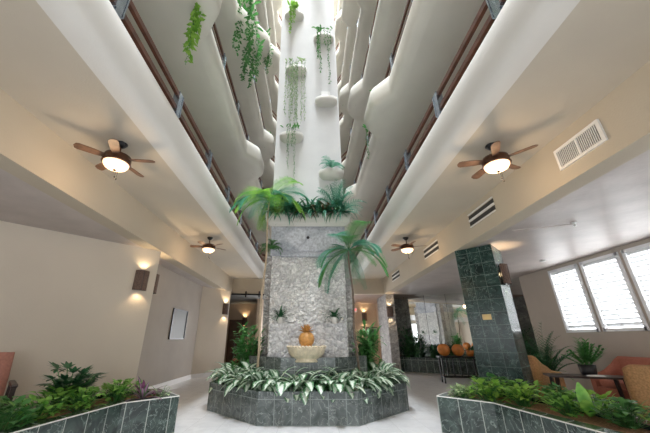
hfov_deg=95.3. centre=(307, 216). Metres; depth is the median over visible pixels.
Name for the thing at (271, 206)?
fern
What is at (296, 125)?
trailing plant
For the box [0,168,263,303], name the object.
ceiling
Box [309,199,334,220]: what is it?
fern
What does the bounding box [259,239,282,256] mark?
fern
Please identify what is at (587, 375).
magazine
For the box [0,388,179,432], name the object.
planter
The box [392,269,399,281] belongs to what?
air vent
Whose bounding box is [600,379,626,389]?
seat cushion
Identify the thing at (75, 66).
balcony
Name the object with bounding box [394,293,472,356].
mirror
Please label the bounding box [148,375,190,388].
baseboard
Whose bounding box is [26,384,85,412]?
leafy plant
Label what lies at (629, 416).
leafy plant
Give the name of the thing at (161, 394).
leafy plant
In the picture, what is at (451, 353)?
shrub
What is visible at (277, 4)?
balcony
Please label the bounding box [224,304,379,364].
wall
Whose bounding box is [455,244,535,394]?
pier
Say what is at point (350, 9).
balcony
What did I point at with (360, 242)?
palm tree
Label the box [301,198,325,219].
fern
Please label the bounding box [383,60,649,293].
beam
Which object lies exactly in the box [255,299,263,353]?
wall
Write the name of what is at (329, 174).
pod
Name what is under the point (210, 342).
wall
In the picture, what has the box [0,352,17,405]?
lounge chair
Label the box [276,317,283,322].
pot
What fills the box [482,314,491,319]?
brass plaque
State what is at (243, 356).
leafy shrub
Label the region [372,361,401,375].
plant
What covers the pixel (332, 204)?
fern
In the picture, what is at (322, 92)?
utility box
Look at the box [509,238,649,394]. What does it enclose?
wall
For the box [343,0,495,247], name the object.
balcony
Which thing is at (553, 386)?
leafy plant
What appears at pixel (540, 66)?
balcony
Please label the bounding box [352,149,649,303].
ceiling
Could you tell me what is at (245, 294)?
sprinkler pipework
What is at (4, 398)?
leafy plant
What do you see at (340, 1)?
balcony
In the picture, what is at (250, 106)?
balcony
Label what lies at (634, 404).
leafy plant
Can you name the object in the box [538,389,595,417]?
leafy plant
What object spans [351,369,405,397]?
plant
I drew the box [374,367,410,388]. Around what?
plant
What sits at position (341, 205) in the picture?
fern
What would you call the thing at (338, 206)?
fern
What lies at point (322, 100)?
pod
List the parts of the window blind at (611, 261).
tilt rod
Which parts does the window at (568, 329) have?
pane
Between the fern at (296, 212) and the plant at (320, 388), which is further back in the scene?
the fern at (296, 212)
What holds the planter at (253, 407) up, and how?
on the floor
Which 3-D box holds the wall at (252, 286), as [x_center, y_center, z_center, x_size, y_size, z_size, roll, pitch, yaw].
[0.000,3.236,13.657,7.480,0.693,0.300,0,-23,0]
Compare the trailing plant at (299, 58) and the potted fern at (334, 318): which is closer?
the potted fern at (334, 318)
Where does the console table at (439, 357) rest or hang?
on the floor
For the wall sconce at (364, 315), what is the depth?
16.60 m
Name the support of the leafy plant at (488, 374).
on the planter at (457, 414)
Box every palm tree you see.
[229,176,310,367]
[315,220,388,374]
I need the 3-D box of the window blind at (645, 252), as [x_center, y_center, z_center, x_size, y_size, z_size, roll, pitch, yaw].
[7.024,1.327,5.823,0.090,1.495,0.850,0,-23,0]
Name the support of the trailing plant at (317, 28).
hanging from the pod at (322, 38)
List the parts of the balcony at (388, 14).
handrail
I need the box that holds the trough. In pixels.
[266,210,350,232]
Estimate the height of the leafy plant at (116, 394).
0.312 m
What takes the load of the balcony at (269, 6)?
attached to the wall
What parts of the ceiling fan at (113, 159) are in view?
blade, blade, blade, lamp shade, blade, blade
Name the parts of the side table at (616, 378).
leg, leg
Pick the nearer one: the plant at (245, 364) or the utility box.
the plant at (245, 364)
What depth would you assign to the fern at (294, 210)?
6.95 m
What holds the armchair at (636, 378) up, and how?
on the floor
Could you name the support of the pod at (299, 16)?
attached to the stone pillar at (291, 276)
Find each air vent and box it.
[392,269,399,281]
[423,239,438,258]
[467,196,495,227]
[553,119,608,170]
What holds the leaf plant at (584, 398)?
on the planter at (457, 414)
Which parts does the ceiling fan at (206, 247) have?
blade, lamp shade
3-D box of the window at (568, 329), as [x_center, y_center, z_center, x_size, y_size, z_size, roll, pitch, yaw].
[7.032,2.178,7.841,0.135,1.660,0.990,0,-23,0]
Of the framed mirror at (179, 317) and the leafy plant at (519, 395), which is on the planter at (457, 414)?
the leafy plant at (519, 395)
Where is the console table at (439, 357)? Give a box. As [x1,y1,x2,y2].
[436,356,478,383]
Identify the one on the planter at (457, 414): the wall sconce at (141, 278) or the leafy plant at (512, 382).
the leafy plant at (512, 382)
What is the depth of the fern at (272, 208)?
6.97 m
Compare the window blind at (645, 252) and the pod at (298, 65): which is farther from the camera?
the pod at (298, 65)
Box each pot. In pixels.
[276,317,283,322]
[330,317,337,322]
[465,350,473,355]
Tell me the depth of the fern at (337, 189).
7.08 m
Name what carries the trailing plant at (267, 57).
hanging from the balcony at (270, 122)
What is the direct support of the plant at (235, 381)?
in the planter at (253, 407)
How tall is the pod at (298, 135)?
0.230 m
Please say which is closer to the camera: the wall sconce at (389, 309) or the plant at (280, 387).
the plant at (280, 387)
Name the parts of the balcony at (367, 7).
handrail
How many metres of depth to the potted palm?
7.42 m
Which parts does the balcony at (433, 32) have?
handrail, handrail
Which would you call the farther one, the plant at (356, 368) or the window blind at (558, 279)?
the window blind at (558, 279)
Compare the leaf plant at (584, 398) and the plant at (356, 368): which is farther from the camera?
the plant at (356, 368)
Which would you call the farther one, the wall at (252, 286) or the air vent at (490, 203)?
the wall at (252, 286)
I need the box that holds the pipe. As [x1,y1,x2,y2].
[512,221,576,230]
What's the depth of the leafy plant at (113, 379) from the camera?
4.68 m
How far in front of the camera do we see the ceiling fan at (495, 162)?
4.09 m
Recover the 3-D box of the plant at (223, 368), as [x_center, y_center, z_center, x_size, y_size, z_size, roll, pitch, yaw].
[-1.512,3.457,6.434,1.134,0.419,1.189,5,-23,-11]
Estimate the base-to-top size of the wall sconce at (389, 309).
0.430 m
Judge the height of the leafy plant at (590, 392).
0.310 m
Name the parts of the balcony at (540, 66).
handrail, handrail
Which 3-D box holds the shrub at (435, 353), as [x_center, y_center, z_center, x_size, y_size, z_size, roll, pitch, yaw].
[5.310,5.817,12.507,0.845,0.819,0.772,13,-26,-28]
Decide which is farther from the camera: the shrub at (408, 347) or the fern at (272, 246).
the shrub at (408, 347)
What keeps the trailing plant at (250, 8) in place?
hanging from the balcony at (250, 106)
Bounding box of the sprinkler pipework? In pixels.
[231,291,263,296]
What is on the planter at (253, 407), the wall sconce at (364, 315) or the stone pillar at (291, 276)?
the stone pillar at (291, 276)
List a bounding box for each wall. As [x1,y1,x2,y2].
[0,221,160,405]
[134,264,202,388]
[191,286,230,373]
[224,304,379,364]
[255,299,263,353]
[258,248,355,263]
[375,303,381,358]
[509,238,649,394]
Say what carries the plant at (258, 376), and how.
in the planter at (253, 407)
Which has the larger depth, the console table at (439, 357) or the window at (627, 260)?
the console table at (439, 357)
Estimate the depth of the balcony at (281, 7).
22.36 m
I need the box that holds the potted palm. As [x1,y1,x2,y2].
[525,323,592,380]
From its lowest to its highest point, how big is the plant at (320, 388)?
0.489 m
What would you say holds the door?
in the wall at (236, 311)
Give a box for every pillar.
[261,0,354,356]
[377,294,401,372]
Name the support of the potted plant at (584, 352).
on the side table at (616, 378)
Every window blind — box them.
[551,267,595,328]
[584,256,642,326]
[626,247,649,305]
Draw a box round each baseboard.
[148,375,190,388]
[191,371,219,378]
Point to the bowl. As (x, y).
(303, 353)
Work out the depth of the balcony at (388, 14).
10.19 m
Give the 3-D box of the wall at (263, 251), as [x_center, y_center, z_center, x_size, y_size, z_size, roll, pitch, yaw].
[0.000,-7.248,23.179,8.800,27.370,0.200,0,-23,0]
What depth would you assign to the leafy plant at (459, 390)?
4.47 m
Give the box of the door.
[225,320,243,365]
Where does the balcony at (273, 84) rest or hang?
attached to the wall
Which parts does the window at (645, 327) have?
pane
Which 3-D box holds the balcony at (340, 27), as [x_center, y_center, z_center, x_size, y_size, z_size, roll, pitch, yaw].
[2.100,-14.100,12.114,4.200,1.155,25.500,0,-23,0]
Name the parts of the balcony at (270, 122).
handrail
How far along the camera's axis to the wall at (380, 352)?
16.21 m
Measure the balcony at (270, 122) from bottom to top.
1.155 m
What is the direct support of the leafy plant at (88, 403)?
on the planter at (140, 415)
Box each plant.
[0,395,36,420]
[0,395,44,430]
[6,394,70,422]
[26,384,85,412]
[35,361,105,405]
[55,381,95,403]
[55,386,106,411]
[92,378,142,402]
[103,379,135,396]
[121,376,168,401]
[150,385,171,395]
[183,2,205,64]
[205,367,255,392]
[207,362,256,385]
[212,364,238,379]
[219,361,285,396]
[219,366,269,391]
[232,0,264,87]
[236,367,293,396]
[251,367,312,402]
[262,28,273,73]
[263,370,329,404]
[280,122,299,179]
[283,57,305,126]
[287,0,298,32]
[290,367,347,399]
[305,371,365,401]
[311,24,331,83]
[316,367,380,403]
[333,367,393,398]
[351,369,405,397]
[362,124,368,158]
[368,362,409,391]
[369,368,404,375]
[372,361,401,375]
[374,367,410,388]
[446,383,477,396]
[464,377,514,402]
[469,372,516,397]
[498,379,541,398]
[502,384,541,406]
[532,382,578,408]
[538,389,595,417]
[560,337,606,374]
[563,382,607,416]
[564,389,622,417]
[588,397,649,429]
[634,404,649,421]
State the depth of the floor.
5.17 m
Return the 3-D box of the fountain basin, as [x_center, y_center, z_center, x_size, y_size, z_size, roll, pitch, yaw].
[0.000,3.562,6.640,2.500,0.840,2.500,0,-23,0]
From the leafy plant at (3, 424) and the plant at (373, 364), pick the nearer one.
the leafy plant at (3, 424)
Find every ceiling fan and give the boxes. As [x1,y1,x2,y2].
[73,139,154,179]
[190,237,223,258]
[391,237,425,258]
[457,141,537,181]
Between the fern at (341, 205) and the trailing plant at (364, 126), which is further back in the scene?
the trailing plant at (364, 126)
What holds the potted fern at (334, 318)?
on the stone pillar at (291, 276)
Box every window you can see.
[547,263,600,332]
[579,252,649,331]
[620,242,649,320]
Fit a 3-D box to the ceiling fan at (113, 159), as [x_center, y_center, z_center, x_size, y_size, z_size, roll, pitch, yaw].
[-2.643,-0.762,4.151,0.947,0.595,0.954,0,-23,0]
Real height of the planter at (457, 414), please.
0.470 m
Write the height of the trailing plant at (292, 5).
1.433 m
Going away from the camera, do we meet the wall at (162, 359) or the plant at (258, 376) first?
the plant at (258, 376)
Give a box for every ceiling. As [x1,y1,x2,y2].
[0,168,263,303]
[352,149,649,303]
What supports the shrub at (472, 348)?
in the planter at (408, 364)
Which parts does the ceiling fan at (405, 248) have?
lamp shade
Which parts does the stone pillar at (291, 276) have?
stone panel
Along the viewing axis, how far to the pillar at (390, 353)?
13.08 m
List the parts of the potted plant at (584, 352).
pot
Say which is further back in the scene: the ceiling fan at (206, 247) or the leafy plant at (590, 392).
the ceiling fan at (206, 247)
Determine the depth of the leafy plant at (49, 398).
3.24 m
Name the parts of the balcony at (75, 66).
handrail, handrail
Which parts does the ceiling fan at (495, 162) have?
blade, blade, blade, lamp shade, blade, blade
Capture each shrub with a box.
[228,322,266,373]
[348,319,386,369]
[397,327,415,356]
[406,334,426,356]
[423,344,440,357]
[443,343,455,355]
[463,346,475,358]
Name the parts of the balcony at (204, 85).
handrail, handrail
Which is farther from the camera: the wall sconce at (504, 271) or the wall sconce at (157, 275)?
the wall sconce at (157, 275)
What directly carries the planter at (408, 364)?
on the floor
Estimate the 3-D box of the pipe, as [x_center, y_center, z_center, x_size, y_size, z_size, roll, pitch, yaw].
[4.312,0.208,5.413,0.986,0.075,0.088,-10,-25,22]
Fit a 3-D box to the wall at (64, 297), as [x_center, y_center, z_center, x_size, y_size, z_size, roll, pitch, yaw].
[-6.700,1.284,3.961,0.933,3.180,8.287,-21,-31,41]
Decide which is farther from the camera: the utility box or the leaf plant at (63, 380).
the utility box
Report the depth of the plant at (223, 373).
5.94 m
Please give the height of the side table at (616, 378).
0.623 m
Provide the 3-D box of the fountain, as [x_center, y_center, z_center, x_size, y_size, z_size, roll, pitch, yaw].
[-0.030,2.501,5.870,0.784,0.686,0.784,10,-25,-23]
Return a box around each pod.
[280,131,303,142]
[285,9,303,20]
[285,64,306,76]
[313,32,333,43]
[315,95,336,106]
[319,168,343,180]
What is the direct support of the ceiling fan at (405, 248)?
hanging from the balcony at (540, 66)
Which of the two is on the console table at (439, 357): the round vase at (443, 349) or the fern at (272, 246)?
the round vase at (443, 349)
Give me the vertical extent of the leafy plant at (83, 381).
0.280 m
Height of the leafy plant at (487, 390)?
0.336 m
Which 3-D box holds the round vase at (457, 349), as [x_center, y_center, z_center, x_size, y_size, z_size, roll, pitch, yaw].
[4.900,4.362,9.666,0.411,0.352,0.260,0,-23,0]
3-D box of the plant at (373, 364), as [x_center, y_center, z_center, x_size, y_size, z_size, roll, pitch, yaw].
[1.397,3.251,5.983,1.158,0.520,1.142,14,-27,-31]
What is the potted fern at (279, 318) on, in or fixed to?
on the stone pillar at (291, 276)
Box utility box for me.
[321,91,329,94]
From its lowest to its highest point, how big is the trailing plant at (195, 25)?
2.170 m
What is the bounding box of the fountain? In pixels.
[287,324,325,362]
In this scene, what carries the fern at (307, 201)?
in the trough
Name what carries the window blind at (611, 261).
attached to the window at (645, 327)
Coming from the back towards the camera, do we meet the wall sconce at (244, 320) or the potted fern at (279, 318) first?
the wall sconce at (244, 320)
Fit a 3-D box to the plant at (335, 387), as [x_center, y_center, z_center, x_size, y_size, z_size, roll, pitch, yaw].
[0.552,2.950,5.229,1.131,0.427,1.045,-21,-30,40]
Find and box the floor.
[162,372,637,432]
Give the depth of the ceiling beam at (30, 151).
4.55 m
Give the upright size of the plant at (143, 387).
0.310 m
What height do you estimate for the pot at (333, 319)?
0.130 m
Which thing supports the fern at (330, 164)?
in the pod at (329, 174)
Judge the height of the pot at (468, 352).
0.170 m
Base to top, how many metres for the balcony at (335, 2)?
1.150 m
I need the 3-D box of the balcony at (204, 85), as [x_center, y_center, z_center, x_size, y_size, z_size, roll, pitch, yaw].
[-2.100,-3.394,7.647,4.200,1.155,25.500,0,-23,0]
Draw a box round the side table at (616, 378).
[543,373,628,409]
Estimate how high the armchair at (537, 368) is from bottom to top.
0.929 m
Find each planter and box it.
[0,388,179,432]
[207,379,408,425]
[400,356,478,375]
[436,389,649,432]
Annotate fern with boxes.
[258,200,285,220]
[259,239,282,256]
[262,197,292,222]
[268,306,292,322]
[274,200,296,219]
[279,199,309,219]
[289,202,315,219]
[298,196,319,222]
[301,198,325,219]
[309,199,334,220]
[316,178,365,211]
[318,200,344,215]
[320,155,343,168]
[321,200,350,222]
[322,308,343,322]
[333,195,361,220]
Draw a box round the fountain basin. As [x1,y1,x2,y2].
[249,354,367,381]
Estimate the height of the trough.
0.370 m
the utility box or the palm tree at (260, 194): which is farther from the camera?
the utility box
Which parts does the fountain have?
pineapple crown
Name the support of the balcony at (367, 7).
attached to the wall
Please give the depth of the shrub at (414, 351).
12.89 m
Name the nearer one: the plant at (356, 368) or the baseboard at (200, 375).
the plant at (356, 368)
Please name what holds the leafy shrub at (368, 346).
on the planter at (253, 407)
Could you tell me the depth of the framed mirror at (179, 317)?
9.34 m
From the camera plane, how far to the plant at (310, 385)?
4.94 m
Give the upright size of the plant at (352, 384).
0.532 m
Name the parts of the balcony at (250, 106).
handrail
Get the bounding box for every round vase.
[437,344,449,355]
[452,344,463,355]
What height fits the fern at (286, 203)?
0.555 m
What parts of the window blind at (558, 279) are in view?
tilt rod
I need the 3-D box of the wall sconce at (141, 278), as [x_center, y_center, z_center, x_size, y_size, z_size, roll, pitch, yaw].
[-3.618,1.389,6.444,0.137,0.430,0.280,-20,-30,40]
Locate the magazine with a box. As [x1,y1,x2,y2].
[587,375,605,376]
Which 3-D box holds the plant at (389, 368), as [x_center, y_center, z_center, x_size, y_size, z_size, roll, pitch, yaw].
[1.554,3.570,6.549,1.262,0.441,1.222,0,-23,0]
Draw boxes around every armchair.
[527,355,566,395]
[622,364,649,418]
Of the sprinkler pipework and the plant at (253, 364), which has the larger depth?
the sprinkler pipework
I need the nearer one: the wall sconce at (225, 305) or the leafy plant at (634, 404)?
the leafy plant at (634, 404)
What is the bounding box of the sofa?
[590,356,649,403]
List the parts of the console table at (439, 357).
leg, leg, rail, leg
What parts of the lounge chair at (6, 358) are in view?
leg, backrest, leg, armrest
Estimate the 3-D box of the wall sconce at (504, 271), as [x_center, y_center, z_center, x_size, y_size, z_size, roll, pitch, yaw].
[4.285,1.244,6.409,0.137,0.430,0.280,-21,-31,41]
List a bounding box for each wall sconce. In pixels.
[132,270,149,290]
[153,274,159,293]
[222,303,228,314]
[242,317,246,325]
[362,313,366,320]
[386,307,393,316]
[498,263,511,284]
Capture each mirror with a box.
[168,308,188,338]
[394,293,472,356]
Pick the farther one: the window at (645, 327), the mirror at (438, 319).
the mirror at (438, 319)
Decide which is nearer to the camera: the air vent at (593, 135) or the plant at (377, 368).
the air vent at (593, 135)
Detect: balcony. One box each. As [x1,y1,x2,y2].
[0,0,264,278]
[120,0,270,247]
[213,0,274,192]
[240,0,276,159]
[255,0,279,118]
[265,0,279,82]
[272,0,282,47]
[278,4,282,18]
[333,0,338,18]
[334,0,342,47]
[335,10,346,82]
[337,0,359,118]
[338,0,376,159]
[341,0,410,194]
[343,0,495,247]
[350,0,649,278]
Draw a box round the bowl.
[287,345,325,362]
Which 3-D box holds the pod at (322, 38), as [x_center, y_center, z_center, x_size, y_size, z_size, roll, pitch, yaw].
[0.500,-5.688,9.441,0.660,0.230,0.250,0,-23,0]

